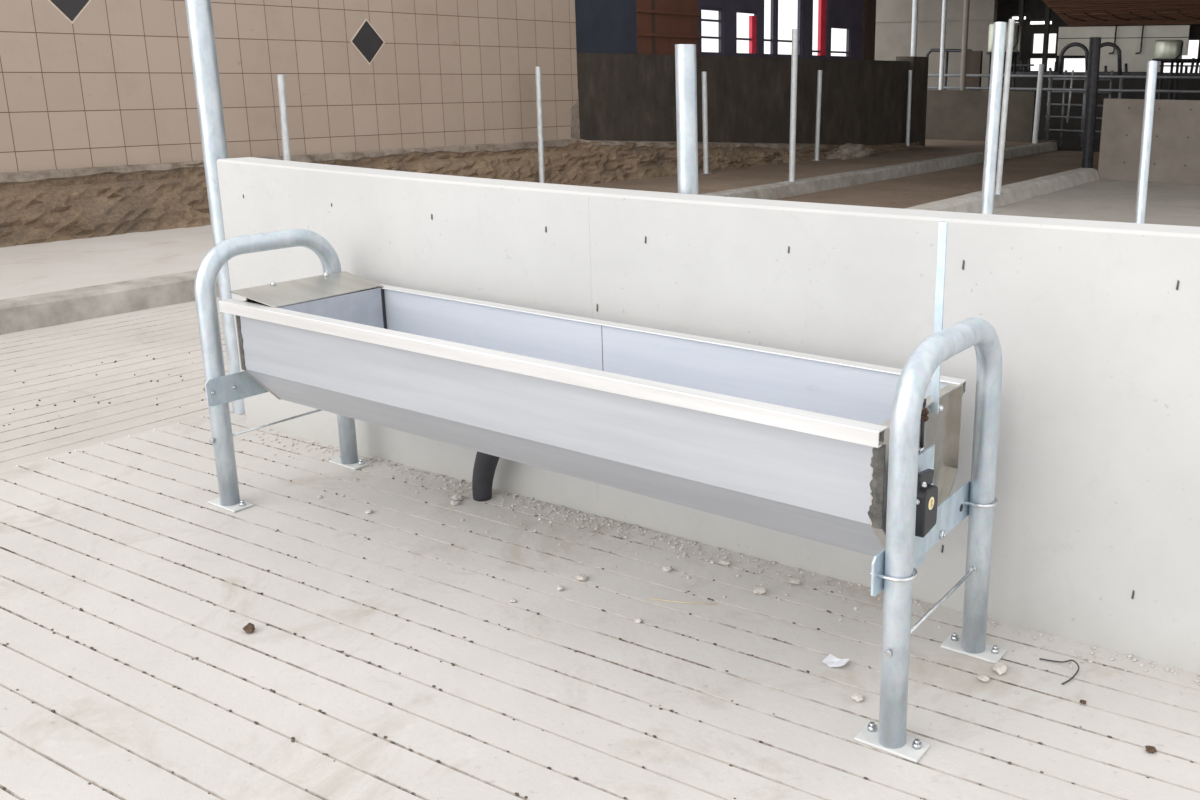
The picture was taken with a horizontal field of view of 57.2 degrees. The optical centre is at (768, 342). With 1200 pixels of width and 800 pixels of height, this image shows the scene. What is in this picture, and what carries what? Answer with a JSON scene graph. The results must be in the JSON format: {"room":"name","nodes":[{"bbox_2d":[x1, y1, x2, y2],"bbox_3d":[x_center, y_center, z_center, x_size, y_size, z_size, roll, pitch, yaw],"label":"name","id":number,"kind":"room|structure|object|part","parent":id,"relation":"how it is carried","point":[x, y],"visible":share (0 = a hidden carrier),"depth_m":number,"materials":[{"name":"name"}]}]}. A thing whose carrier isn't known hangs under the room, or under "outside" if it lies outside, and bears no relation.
{"room":"farm building","nodes":[
{"label":"farm building","id":0,"kind":"room"},
{"bbox_2d":[0,0,579,172],"bbox_3d":[-5.924,-3.054,7.550,0.256,3.800,12.310,10,17,35],"label":"wall","id":1,"kind":"structure","parent":0,"point":[84,83],"depth_m":9.72,"materials":[{"name":"beige tile"}]},
{"bbox_2d":[0,138,826,183],"bbox_3d":[-4.256,-1.542,10.036,0.145,0.403,17.400,10,17,35],"label":"trim","id":2,"kind":"structure","parent":1,"relation":"attached to","point":[58,174],"depth_m":10.41,"materials":[{"name":"concrete"}]},
{"bbox_2d":[0,139,1057,299],"bbox_3d":[-1.871,-1.835,12.563,3.180,0.030,23.600,9,16,31],"label":"floor","id":3,"kind":"structure","parent":0,"point":[38,268],"depth_m":7.93,"materials":[{"name":"concrete"}]},
{"bbox_2d":[277,75,290,160],"bbox_3d":[-4.183,-1.690,9.377,0.125,1.229,0.140,9,16,31],"label":"steel post","id":4,"kind":"object","parent":3,"relation":"on","point":[280,78],"visible":0.73,"depth_m":9.32,"materials":[{"name":"silver metal"}]},
{"bbox_2d":[0,139,923,247],"bbox_3d":[-3.264,-1.711,11.161,0.433,0.587,20.400,10,17,35],"label":"heap","id":5,"kind":"object","parent":3,"relation":"on","point":[89,206],"depth_m":9.09,"materials":[{"name":"brown soil"}]},
{"bbox_2d":[535,67,544,182],"bbox_3d":[-2.482,-2.335,11.836,0.135,1.326,0.263,2,14,4],"label":"steel post","id":6,"kind":"object","parent":3,"relation":"on","point":[537,69],"visible":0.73,"depth_m":11.83,"materials":[{"name":"silver metal"}]},
{"bbox_2d":[701,72,710,173],"bbox_3d":[-0.798,-2.801,13.821,0.104,1.280,0.100,9,16,31],"label":"steel post","id":7,"kind":"object","parent":3,"relation":"on","point":[704,74],"visible":1,"depth_m":13.80,"materials":[{"name":"silver metal"}]},
{"bbox_2d":[812,70,821,160],"bbox_3d":[0.738,-3.357,16.023,0.114,1.314,0.100,9,16,31],"label":"steel post","id":8,"kind":"object","parent":3,"relation":"on","point":[819,79],"visible":1,"depth_m":15.99,"materials":[{"name":"silver metal"}]},
{"bbox_2d":[825,143,872,158],"bbox_3d":[1.298,-3.018,16.941,0.493,0.217,1.331,9,16,31],"label":"rubble heap","id":9,"kind":"object","parent":3,"relation":"on","point":[848,150],"visible":1,"depth_m":16.63,"materials":[{"name":"soil"}]},
{"bbox_2d":[906,70,911,145],"bbox_3d":[2.446,-4.040,18.775,0.100,1.333,0.100,9,16,31],"label":"steel post","id":10,"kind":"object","parent":3,"relation":"on","point":[909,71],"visible":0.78,"depth_m":18.74,"materials":[{"name":"silver metal"}]},
{"bbox_2d":[1032,64,1043,143],"bbox_3d":[5.048,-4.453,20.211,0.129,1.450,0.099,9,16,31],"label":"steel post","id":11,"kind":"object","parent":3,"relation":"on","point":[1041,66],"visible":1,"depth_m":20.17,"materials":[{"name":"silver metal"}]},
{"bbox_2d":[0,297,1199,799],"bbox_3d":[-0.571,0.513,3.776,8.520,0.008,9.600,9,16,31],"label":"floor","id":12,"kind":"structure","parent":0,"point":[809,750],"depth_m":2.70,"materials":[{"name":"concrete"}]},
{"bbox_2d":[185,0,244,413],"bbox_3d":[-2.214,-0.849,4.309,0.089,2.350,0.089,9,16,31],"label":"steel post","id":13,"kind":"object","parent":12,"relation":"on","point":[198,12],"visible":0.67,"depth_m":4.27,"materials":[{"name":"silver metal"}]},
{"bbox_2d":[243,623,254,632],"bbox_3d":[-1.339,0.738,2.791,0.037,0.021,0.025,9,16,31],"label":"clod","id":14,"kind":"object","parent":12,"relation":"on","point":[249,628],"visible":1,"depth_m":2.78,"materials":[{"name":"brown soil"}]},
{"bbox_2d":[451,499,458,505],"bbox_3d":[-1.049,0.535,3.618,0.027,0.018,0.031,-4,15,-17],"label":"chip","id":15,"kind":"object","parent":12,"relation":"on","point":[453,502],"visible":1,"depth_m":3.61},
{"bbox_2d":[452,494,463,500],"bbox_3d":[-1.053,0.523,3.659,0.042,0.021,0.035,9,16,31],"label":"chip","id":16,"kind":"object","parent":12,"relation":"on","point":[458,497],"visible":0.98,"depth_m":3.65,"materials":[{"name":"beige stone"}]},
{"bbox_2d":[0,142,1057,334],"bbox_3d":[-0.619,-1.493,11.469,0.201,0.156,23.000,9,16,31],"label":"concrete curb","id":17,"kind":"object","parent":12,"relation":"on","point":[23,313],"depth_m":6.59,"materials":[{"name":"concrete"}]},
{"bbox_2d":[785,29,798,181],"bbox_3d":[0.288,-2.761,12.664,0.120,1.749,0.120,9,16,31],"label":"steel post","id":18,"kind":"object","parent":17,"relation":"on","point":[794,59],"visible":1,"depth_m":12.63,"materials":[{"name":"silver metal"}]},
{"bbox_2d":[575,574,586,580],"bbox_3d":[-0.534,0.672,3.092,0.036,0.016,0.031,9,16,31],"label":"chip","id":19,"kind":"object","parent":12,"relation":"on","point":[579,577],"visible":1,"depth_m":3.08,"materials":[{"name":"beige stone"}]},
{"bbox_2d":[2,352,1193,799],"bbox_3d":[-1.733,0.797,2.574,6.123,0.011,4.568,9,16,31],"label":"groove grit","id":20,"kind":"object","parent":12,"relation":"on","point":[115,361],"visible":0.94,"depth_m":2.77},
{"bbox_2d":[194,221,1005,762],"bbox_3d":[-0.629,0.125,3.040,2.585,1.099,0.588,9,16,31],"label":"trough","id":21,"kind":"object","parent":12,"relation":"on","point":[860,457],"visible":1,"depth_m":2.75,"materials":[{"name":"silver metal"}]},
{"bbox_3d":[-1.791,0.537,3.604,0.150,0.007,0.070,9,16,31],"label":"plate","id":22,"kind":"part","parent":21,"relation":"part of","materials":[{"name":"metal"}]},
{"bbox_3d":[-1.633,0.106,3.683,0.006,0.090,0.582,9,16,31],"label":"cross plate","id":23,"kind":"part","parent":21,"relation":"part of","materials":[{"name":"silver metal"}]},
{"bbox_3d":[-1.661,0.265,3.746,0.009,0.009,0.523,9,16,31],"label":"stay rod","id":24,"kind":"part","parent":21,"relation":"part of","materials":[{"name":"metal"}]},
{"bbox_3d":[-1.574,0.001,3.631,0.010,0.349,0.423,9,16,31],"label":"panel","id":25,"kind":"part","parent":21,"relation":"part of","materials":[{"name":"silver metal"}]},
{"bbox_3d":[-1.501,-0.178,3.560,0.242,0.025,0.434,9,16,31],"label":"lid","id":26,"kind":"part","parent":21,"relation":"part of","materials":[{"name":"silver metal"}]},
{"bbox_3d":[-1.542,0.444,3.987,0.150,0.007,0.070,9,16,31],"label":"plate","id":27,"kind":"part","parent":21,"relation":"part of","materials":[{"name":"metal"}]},
{"bbox_2d":[239,288,949,555],"bbox_3d":[-0.620,0.153,3.050,2.250,0.347,0.419,9,16,31],"label":"tub","id":28,"kind":"object","parent":21,"relation":"in","point":[821,489],"depth_m":2.85,"materials":[{"name":"silver metal"}]},
{"bbox_3d":[0.269,0.868,2.348,0.150,0.007,0.070,9,16,31],"label":"plate","id":29,"kind":"part","parent":21,"relation":"part of","materials":[{"name":"metal"}]},
{"bbox_3d":[0.342,0.308,2.464,0.026,0.349,0.423,9,16,31],"label":"panel","id":30,"kind":"part","parent":21,"relation":"part of","materials":[{"name":"silver metal"}]},
{"bbox_3d":[0.369,0.427,2.462,0.006,0.090,0.582,9,16,31],"label":"cross plate","id":31,"kind":"part","parent":21,"relation":"part of","materials":[{"name":"silver metal"}]},
{"bbox_3d":[0.384,-0.052,2.409,0.020,0.435,0.025,9,16,31],"label":"tipping handle","id":32,"kind":"part","parent":21,"relation":"part of","materials":[{"name":"silver metal"}]},
{"bbox_3d":[0.400,0.595,2.490,0.009,0.009,0.523,9,16,31],"label":"stay rod","id":33,"kind":"part","parent":21,"relation":"part of","materials":[{"name":"metal"}]},
{"bbox_3d":[0.518,0.774,2.732,0.150,0.007,0.070,9,16,31],"label":"plate","id":34,"kind":"part","parent":21,"relation":"part of","materials":[{"name":"metal"}]},
{"bbox_2d":[634,618,640,622],"bbox_3d":[-0.344,0.734,2.858,0.023,0.011,0.020,9,16,31],"label":"chip","id":35,"kind":"object","parent":12,"relation":"on","point":[637,620],"visible":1,"depth_m":2.85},
{"bbox_2d":[662,565,672,571],"bbox_3d":[-0.294,0.659,3.151,0.033,0.016,0.028,9,16,31],"label":"chip","id":36,"kind":"object","parent":12,"relation":"on","point":[667,568],"visible":1,"depth_m":3.14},
{"bbox_2d":[650,598,716,603],"bbox_3d":[-0.233,0.712,2.964,0.186,0.004,0.012,2,14,8],"label":"stalk","id":37,"kind":"object","parent":12,"relation":"on","point":[650,598],"visible":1,"depth_m":2.96,"materials":[{"name":"beige plant"}]},
{"bbox_2d":[239,429,1199,705],"bbox_3d":[-0.339,0.652,3.197,4.100,0.011,0.389,8,16,29],"label":"crumbs","id":38,"kind":"object","parent":12,"relation":"on","point":[582,518],"visible":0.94,"depth_m":3.41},
{"bbox_2d":[719,559,730,564],"bbox_3d":[-0.125,0.649,3.192,0.037,0.017,0.028,9,16,31],"label":"chip","id":39,"kind":"object","parent":12,"relation":"on","point":[722,561],"visible":1,"depth_m":3.19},
{"bbox_2d":[753,586,766,593],"bbox_3d":[-0.024,0.691,3.017,0.044,0.024,0.034,9,16,31],"label":"chip","id":40,"kind":"object","parent":12,"relation":"on","point":[757,589],"visible":1,"depth_m":3.01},
{"bbox_2d":[789,577,801,583],"bbox_3d":[0.076,0.679,3.078,0.037,0.018,0.032,9,16,31],"label":"chip","id":41,"kind":"object","parent":12,"relation":"on","point":[794,580],"visible":1,"depth_m":3.07,"materials":[{"name":"beige stone"}]},
{"bbox_2d":[822,654,849,666],"bbox_3d":[0.167,0.785,2.659,0.055,0.016,0.042,9,16,31],"label":"paper scrap","id":42,"kind":"object","parent":12,"relation":"on","point":[830,660],"visible":1,"depth_m":2.66,"materials":[{"name":"white paper"}]},
{"bbox_2d":[851,692,863,701],"bbox_3d":[0.210,0.822,2.511,0.029,0.017,0.029,9,16,31],"label":"chip","id":43,"kind":"object","parent":12,"relation":"on","point":[858,697],"visible":1,"depth_m":2.50,"materials":[{"name":"beige stone"}]},
{"bbox_2d":[977,674,989,681],"bbox_3d":[0.517,0.805,2.595,0.030,0.014,0.026,9,16,31],"label":"chip","id":44,"kind":"object","parent":12,"relation":"on","point":[983,677],"visible":1,"depth_m":2.59,"materials":[{"name":"beige stone"}]},
{"bbox_2d":[992,662,1008,674],"bbox_3d":[0.564,0.793,2.632,0.038,0.021,0.038,9,16,31],"label":"chip","id":45,"kind":"object","parent":12,"relation":"on","point":[1000,668],"visible":1,"depth_m":2.62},
{"bbox_2d":[1039,658,1078,684],"bbox_3d":[0.722,0.790,2.638,0.073,0.022,0.121,-3,14,-13],"label":"wire","id":46,"kind":"object","parent":12,"relation":"on","point":[1074,675],"visible":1,"depth_m":2.65,"materials":[{"name":"metal"}]},
{"bbox_2d":[1145,745,1156,752],"bbox_3d":[0.824,0.875,2.327,0.025,0.013,0.020,9,16,31],"label":"stone","id":47,"kind":"object","parent":12,"relation":"on","point":[1150,749],"visible":1,"depth_m":2.32,"materials":[{"name":"brown stone"}]},
{"bbox_2d":[575,0,636,53],"bbox_3d":[-1.954,-4.821,12.649,0.056,2.780,1.090,10,17,35],"label":"wall panel","id":48,"kind":"object","parent":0,"point":[602,26],"visible":0.8,"depth_m":12.91,"materials":[{"name":"blue metal"}]},
{"bbox_2d":[636,0,699,55],"bbox_3d":[-1.268,-5.035,13.528,0.096,2.780,1.180,10,17,35],"label":"boards","id":49,"kind":"object","parent":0,"point":[661,24],"visible":0.97,"depth_m":13.73,"materials":[{"name":"brown wood"}]},
{"bbox_3d":[-1.253,-4.186,13.723,0.040,0.040,1.180,10,17,35],"label":"rail","id":50,"kind":"part","parent":49,"relation":"part of","materials":[{"name":"brown wood"}]},
{"bbox_3d":[-1.255,-3.915,13.791,0.040,0.040,1.180,10,17,35],"label":"rail","id":51,"kind":"part","parent":49,"relation":"part of","materials":[{"name":"brown wood"}]},
{"bbox_2d":[675,44,697,194],"bbox_3d":[-0.241,-0.168,3.417,0.120,1.493,0.120,9,16,31],"label":"steel post","id":52,"kind":"object","parent":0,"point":[685,54],"visible":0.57,"depth_m":3.27,"materials":[{"name":"silver metal"}]},
{"bbox_2d":[698,0,700,55],"bbox_3d":[-0.919,-5.156,14.026,0.055,2.780,0.060,10,17,35],"label":"wall column","id":53,"kind":"structure","parent":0,"point":[699,1],"depth_m":14.26,"materials":[{"name":"stone"}]},
{"bbox_2d":[216,157,1199,673],"bbox_3d":[0.213,0.150,3.062,5.348,1.094,0.152,8,16,29],"label":"wall","id":54,"kind":"structure","parent":0,"point":[1096,534],"depth_m":2.88,"materials":[{"name":"concrete"}]},
{"bbox_2d":[701,0,722,8],"bbox_3d":[-0.757,-5.508,14.163,0.055,2.160,0.480,10,17,35],"label":"lintel","id":55,"kind":"object","parent":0,"point":[704,3],"visible":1,"depth_m":14.40,"materials":[{"name":"stone"}]},
{"bbox_2d":[701,7,722,54],"bbox_3d":[-0.778,-4.171,14.504,0.050,0.600,0.480,10,17,35],"label":"window","id":56,"kind":"structure","parent":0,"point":[720,11],"depth_m":14.62,"materials":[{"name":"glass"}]},
{"bbox_2d":[723,0,735,56],"bbox_3d":[-0.535,-5.280,14.536,0.055,2.780,0.280,10,17,35],"label":"wall column","id":57,"kind":"structure","parent":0,"point":[729,6],"depth_m":14.76,"materials":[{"name":"stone"}]},
{"bbox_2d":[736,10,757,55],"bbox_3d":[-0.322,-4.321,15.119,0.060,0.600,0.520,10,17,35],"label":"window","id":58,"kind":"structure","parent":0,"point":[753,20],"depth_m":15.22,"materials":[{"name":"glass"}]},
{"bbox_2d":[736,0,758,11],"bbox_3d":[-0.297,-5.658,14.775,0.055,2.160,0.520,10,17,35],"label":"lintel","id":59,"kind":"object","parent":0,"point":[745,5],"visible":1,"depth_m":15.01,"materials":[{"name":"stone"}]},
{"bbox_2d":[577,52,928,146],"bbox_3d":[0.181,-3.486,16.085,0.350,1.600,8.530,10,17,35],"label":"wall","id":60,"kind":"structure","parent":0,"point":[623,97],"depth_m":15.45,"materials":[{"name":"concrete"}]},
{"bbox_2d":[701,54,723,55],"bbox_3d":[-0.770,-3.869,14.572,0.055,0.020,0.480,10,17,35],"label":"sill","id":61,"kind":"structure","parent":60,"relation":"attached to","point":[701,54],"depth_m":14.51,"materials":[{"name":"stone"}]},
{"bbox_2d":[736,55,758,56],"bbox_3d":[-0.311,-4.018,15.184,0.055,0.020,0.520,10,17,35],"label":"sill","id":62,"kind":"structure","parent":60,"relation":"attached to","point":[736,55],"depth_m":15.12,"materials":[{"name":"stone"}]},
{"bbox_2d":[764,0,774,55],"bbox_3d":[-0.010,-4.595,15.481,0.050,0.960,0.280,10,17,35],"label":"window","id":63,"kind":"structure","parent":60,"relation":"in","point":[772,20],"depth_m":15.58,"materials":[{"name":"glass"}]},
{"bbox_2d":[777,0,801,56],"bbox_3d":[0.290,-4.692,15.881,0.050,0.960,0.620,10,17,35],"label":"window","id":64,"kind":"structure","parent":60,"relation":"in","point":[799,1],"depth_m":16.08,"materials":[{"name":"glass"}]},
{"bbox_2d":[812,0,828,57],"bbox_3d":[0.770,-4.850,16.527,0.060,0.960,0.460,10,17,35],"label":"window","id":65,"kind":"structure","parent":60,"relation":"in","point":[823,5],"depth_m":16.60,"materials":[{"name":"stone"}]},
{"bbox_2d":[831,26,849,57],"bbox_3d":[1.114,-4.727,17.038,0.050,0.480,0.580,10,17,35],"label":"window","id":66,"kind":"structure","parent":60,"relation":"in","point":[847,51],"depth_m":17.20,"materials":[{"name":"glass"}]},
{"bbox_2d":[911,0,918,55],"bbox_3d":[2.569,-6.334,18.713,0.099,2.690,0.099,9,16,31],"label":"steel post","id":67,"kind":"object","parent":60,"relation":"on","point":[915,2],"visible":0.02,"depth_m":18.88,"materials":[{"name":"silver metal"}]},
{"bbox_2d":[758,0,763,56],"bbox_3d":[-0.111,-5.418,15.101,0.055,2.780,0.120,10,17,35],"label":"wall column","id":68,"kind":"structure","parent":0,"point":[761,2],"depth_m":15.32,"materials":[{"name":"stone"}]},
{"bbox_2d":[774,0,777,57],"bbox_3d":[0.107,-5.489,15.392,0.055,2.780,0.060,10,17,35],"label":"wall column","id":69,"kind":"structure","parent":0,"point":[776,1],"depth_m":15.62,"materials":[{"name":"stone"}]},
{"bbox_2d":[801,0,812,58],"bbox_3d":[0.573,-5.640,16.012,0.055,2.780,0.280,10,17,35],"label":"wall column","id":70,"kind":"structure","parent":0,"point":[807,5],"depth_m":16.22,"materials":[{"name":"metal"}]},
{"bbox_2d":[828,0,831,58],"bbox_3d":[0.944,-5.760,16.506,0.055,2.780,0.060,10,17,35],"label":"wall column","id":71,"kind":"structure","parent":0,"point":[830,1],"depth_m":16.71,"materials":[{"name":"metal"}]},
{"bbox_2d":[831,0,851,26],"bbox_3d":[1.135,-6.064,16.697,0.055,2.280,0.580,10,17,35],"label":"lintel","id":72,"kind":"object","parent":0,"point":[841,9],"visible":1,"depth_m":16.91,"materials":[{"name":"stone"}]},
{"bbox_2d":[850,0,862,59],"bbox_3d":[1.404,-5.909,17.118,0.055,2.780,0.340,10,17,35],"label":"wall column","id":73,"kind":"structure","parent":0,"point":[857,5],"depth_m":17.32,"materials":[{"name":"metal"}]},
{"bbox_2d":[861,0,875,59],"bbox_3d":[1.589,-5.979,17.402,0.180,2.780,0.350,10,17,35],"label":"wall","id":74,"kind":"structure","parent":0,"point":[869,6],"depth_m":17.55,"materials":[{"name":"brown wood"}]},
{"bbox_2d":[875,0,997,90],"bbox_3d":[4.064,-7.439,26.672,3.150,4.400,0.230,9,16,31],"label":"wall","id":75,"kind":"structure","parent":0,"point":[893,29],"depth_m":26.54,"materials":[{"name":"beige paint"}]},
{"bbox_2d":[774,150,1098,208],"bbox_3d":[2.744,-2.168,14.598,2.100,0.001,13.800,9,16,31],"label":"floor","id":76,"kind":"structure","parent":0,"point":[914,190],"depth_m":14.22,"materials":[{"name":"grey concrete"}]},
{"bbox_2d":[1081,37,1100,167],"bbox_3d":[4.987,-3.686,16.690,0.195,1.972,0.170,9,16,31],"label":"steel post","id":77,"kind":"object","parent":76,"relation":"on","point":[1095,42],"visible":0.89,"depth_m":16.62,"materials":[{"name":"black metal"}]},
{"bbox_2d":[925,90,1036,141],"bbox_3d":[3.977,-4.422,21.400,2.660,1.100,0.200,9,16,31],"label":"wall","id":78,"kind":"structure","parent":0,"point":[950,114],"depth_m":21.26,"materials":[{"name":"concrete"}]},
{"bbox_2d":[939,0,946,89],"bbox_3d":[3.462,-6.637,21.193,0.089,3.290,0.089,9,16,31],"label":"steel post","id":79,"kind":"object","parent":78,"relation":"on","point":[944,2],"visible":1,"depth_m":21.34,"materials":[{"name":"silver metal"}]},
{"bbox_2d":[960,0,969,89],"bbox_3d":[3.851,-6.575,20.956,0.109,3.290,0.109,9,16,31],"label":"steel post","id":80,"kind":"object","parent":78,"relation":"on","point":[966,2],"visible":1,"depth_m":21.11,"materials":[{"name":"grey metal"}]},
{"bbox_2d":[1016,0,1024,71],"bbox_3d":[6.030,-7.228,25.892,0.100,4.400,0.100,9,16,31],"label":"wall column","id":81,"kind":"structure","parent":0,"point":[1022,2],"depth_m":25.78,"materials":[{"name":"black metal"}]},
{"bbox_2d":[1042,5,1050,71],"bbox_3d":[6.572,-7.141,25.562,0.100,4.400,0.100,9,16,31],"label":"wall column","id":82,"kind":"structure","parent":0,"point":[1047,9],"depth_m":25.49,"materials":[{"name":"black metal"}]},
{"bbox_2d":[1038,137,1099,151],"bbox_3d":[10.873,-4.454,24.037,25.000,0.001,12.100,9,16,31],"label":"floor","id":83,"kind":"structure","parent":0,"point":[1067,144],"depth_m":22.66,"materials":[{"name":"grey concrete"}]},
{"bbox_2d":[926,49,982,89],"bbox_3d":[4.072,-5.511,23.999,1.315,1.955,0.110,9,16,31],"label":"divider","id":84,"kind":"object","parent":83,"relation":"on","point":[974,58],"visible":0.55,"depth_m":23.59,"materials":[{"name":"metal"}]},
{"bbox_2d":[986,22,1020,90],"bbox_3d":[5.152,-5.744,23.843,0.725,2.500,0.716,9,16,31],"label":"drum","id":85,"kind":"object","parent":83,"relation":"on","point":[1016,41],"visible":0.41,"depth_m":23.46,"materials":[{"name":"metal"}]},
{"bbox_3d":[4.875,-5.425,23.899,0.055,1.850,0.055,-9,17,-34],"label":"leg","id":86,"kind":"part","parent":85,"relation":"part of","materials":[{"name":"metal"}]},
{"bbox_3d":[5.418,-5.430,23.935,0.055,1.850,0.055,-9,17,-34],"label":"leg","id":87,"kind":"part","parent":85,"relation":"part of","materials":[{"name":"metal"}]},
{"bbox_2d":[927,74,1199,140],"bbox_3d":[8.332,-4.024,19.302,12.300,1.413,0.092,9,16,31],"label":"railing","id":88,"kind":"object","parent":83,"relation":"on","point":[1049,89],"visible":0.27,"depth_m":20.79,"materials":[{"name":"grey metal"}]},
{"bbox_3d":[8.326,-4.436,19.183,12.300,0.055,0.055,9,16,31],"label":"rail","id":89,"kind":"part","parent":88,"relation":"part of","materials":[{"name":"grey metal"}]},
{"bbox_3d":[8.328,-4.679,19.123,12.300,0.055,0.055,9,16,31],"label":"rail","id":90,"kind":"part","parent":88,"relation":"part of","materials":[{"name":"grey metal"}]},
{"bbox_2d":[1045,42,1121,147],"bbox_3d":[6.132,-4.816,21.092,1.417,2.007,0.190,9,16,31],"label":"gate","id":91,"kind":"object","parent":83,"relation":"on","point":[1119,54],"visible":0.68,"depth_m":21.16,"materials":[{"name":"grey metal"}]},
{"bbox_3d":[5.907,-4.808,21.149,0.080,1.002,0.040,9,16,31],"label":"latch rod","id":92,"kind":"part","parent":91,"relation":"part of","materials":[{"name":"metal"}]},
{"bbox_2d":[1002,58,1199,139],"bbox_3d":[10.490,-4.948,22.309,12.000,1.782,0.150,9,16,31],"label":"barrier","id":93,"kind":"object","parent":83,"relation":"on","point":[1023,82],"visible":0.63,"depth_m":24.40,"materials":[{"name":"metal"}]},
{"bbox_3d":[5.756,-6.414,25.016,0.800,0.040,0.040,9,16,31],"label":"rail","id":94,"kind":"part","parent":93,"relation":"part of","materials":[{"name":"metal"}]},
{"bbox_3d":[10.468,-5.475,22.133,12.000,0.050,0.050,9,16,31],"label":"rail","id":95,"kind":"part","parent":93,"relation":"part of","materials":[{"name":"metal"}]},
{"bbox_3d":[8.971,-5.893,23.057,1.200,0.030,0.040,9,16,31],"label":"rail","id":96,"kind":"part","parent":93,"relation":"part of","materials":[{"name":"metal"}]},
{"bbox_2d":[1152,40,1183,99],"bbox_3d":[8.442,-5.328,23.027,0.621,2.140,0.611,9,16,31],"label":"drum","id":97,"kind":"object","parent":83,"relation":"on","point":[1164,50],"visible":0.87,"depth_m":22.64,"materials":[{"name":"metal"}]},
{"bbox_3d":[8.421,-5.181,23.305,0.055,1.720,0.055,3,14,9],"label":"leg","id":98,"kind":"part","parent":97,"relation":"part of","materials":[{"name":"metal"}]},
{"bbox_3d":[8.465,-5.069,22.858,0.055,1.720,0.055,3,14,9],"label":"leg","id":99,"kind":"part","parent":97,"relation":"part of","materials":[{"name":"metal"}]},
{"bbox_3d":[8.668,-5.126,23.090,0.055,1.720,0.055,3,14,9],"label":"leg","id":100,"kind":"part","parent":97,"relation":"part of","materials":[{"name":"metal"}]},
{"bbox_2d":[979,180,1199,226],"bbox_3d":[6.997,-0.797,9.255,15.320,0.001,17.998,9,16,31],"label":"floor","id":101,"kind":"structure","parent":0,"point":[1098,200],"depth_m":12.17,"materials":[{"name":"grey concrete"}]},
{"bbox_2d":[980,22,1006,213],"bbox_3d":[1.121,-0.746,5.431,0.154,1.671,0.385,7,16,25],"label":"steel post","id":102,"kind":"object","parent":101,"relation":"on","point":[999,29],"visible":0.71,"depth_m":5.40,"materials":[{"name":"silver metal"}]},
{"bbox_2d":[905,168,1099,212],"bbox_3d":[2.281,-1.526,11.709,0.305,0.150,8.300,9,16,31],"label":"concrete curb","id":103,"kind":"object","parent":101,"relation":"on","point":[1023,190],"depth_m":12.56,"materials":[{"name":"concrete"}]},
{"bbox_2d":[994,19,1014,194],"bbox_3d":[2.509,-2.485,11.490,0.142,1.823,0.132,9,16,31],"label":"steel post","id":104,"kind":"object","parent":103,"relation":"on","point":[1011,24],"visible":0.99,"depth_m":11.45,"materials":[{"name":"silver metal"}]},
{"bbox_2d":[1134,61,1157,223],"bbox_3d":[2.512,-1.088,7.176,0.158,1.516,0.481,7,15,23],"label":"steel post","id":105,"kind":"object","parent":101,"relation":"on","point":[1151,77],"visible":0.74,"depth_m":7.18,"materials":[{"name":"silver metal"}]},
{"bbox_2d":[997,0,1199,72],"bbox_3d":[13.246,-6.343,22.583,20.000,4.400,0.200,9,16,31],"label":"wall","id":106,"kind":"structure","parent":0,"point":[1034,9],"depth_m":26.48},
{"bbox_2d":[1029,31,1058,55],"bbox_3d":[6.745,-7.297,26.397,0.710,0.580,0.080,9,16,31],"label":"window","id":107,"kind":"structure","parent":106,"relation":"in","point":[1031,32],"depth_m":26.37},
{"bbox_2d":[1183,37,1199,60],"bbox_3d":[9.549,-6.702,24.724,0.760,0.520,0.080,9,16,31],"label":"window","id":108,"kind":"structure","parent":106,"relation":"in","point":[1190,38],"depth_m":24.57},
{"bbox_2d":[1041,0,1199,25],"bbox_3d":[13.177,-6.425,19.444,16.900,1.008,4.500,9,16,31],"label":"ceiling","id":109,"kind":"structure","parent":0,"point":[1073,12],"depth_m":23.92,"materials":[{"name":"brown wood"}]},
{"bbox_2d":[1109,25,1116,53],"bbox_3d":[8.039,-7.056,25.203,0.141,0.668,0.036,9,16,31],"label":"pipe","id":110,"kind":"object","parent":109,"relation":"hanging from","point":[1116,25],"visible":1,"depth_m":25.17,"materials":[{"name":"metal"}]},
{"bbox_2d":[1135,25,1143,53],"bbox_3d":[8.555,-6.974,24.888,0.141,0.668,0.036,9,16,31],"label":"pipe","id":111,"kind":"object","parent":109,"relation":"hanging from","point":[1143,25],"visible":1,"depth_m":24.86,"materials":[{"name":"metal"}]},
{"bbox_2d":[1057,25,1189,71],"bbox_3d":[8.241,-6.852,25.264,2.990,1.030,0.085,9,16,31],"label":"wall panel","id":112,"kind":"object","parent":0,"point":[1128,38],"visible":0.86,"depth_m":25.17,"materials":[{"name":"concrete"}]},
{"bbox_2d":[1098,98,1199,184],"bbox_3d":[7.565,-2.357,13.246,6.900,1.100,0.205,9,16,31],"label":"wall","id":113,"kind":"structure","parent":0,"point":[1175,143],"depth_m":14.59,"materials":[{"name":"grey concrete"}]},
{"bbox_3d":[8.491,-7.008,16.257,21.700,0.320,18.400,9,16,31],"label":"ceiling","id":114,"kind":"structure","parent":0,"visible":0},
{"bbox_2d":[1012,15,1026,18],"bbox_3d":[6.099,-8.658,26.055,0.340,1.684,0.084,9,16,31],"label":"lamp","id":115,"kind":"object","parent":114,"relation":"hanging from","point":[1013,16],"visible":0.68,"depth_m":26.24,"materials":[{"name":"metal"}]},
{"bbox_2d":[1030,19,1052,23],"bbox_3d":[6.568,-8.524,25.784,0.530,1.804,0.084,9,16,31],"label":"lamp","id":116,"kind":"object","parent":114,"relation":"hanging from","point":[1051,20],"visible":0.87,"depth_m":25.98,"materials":[{"name":"metal"}]}
]}

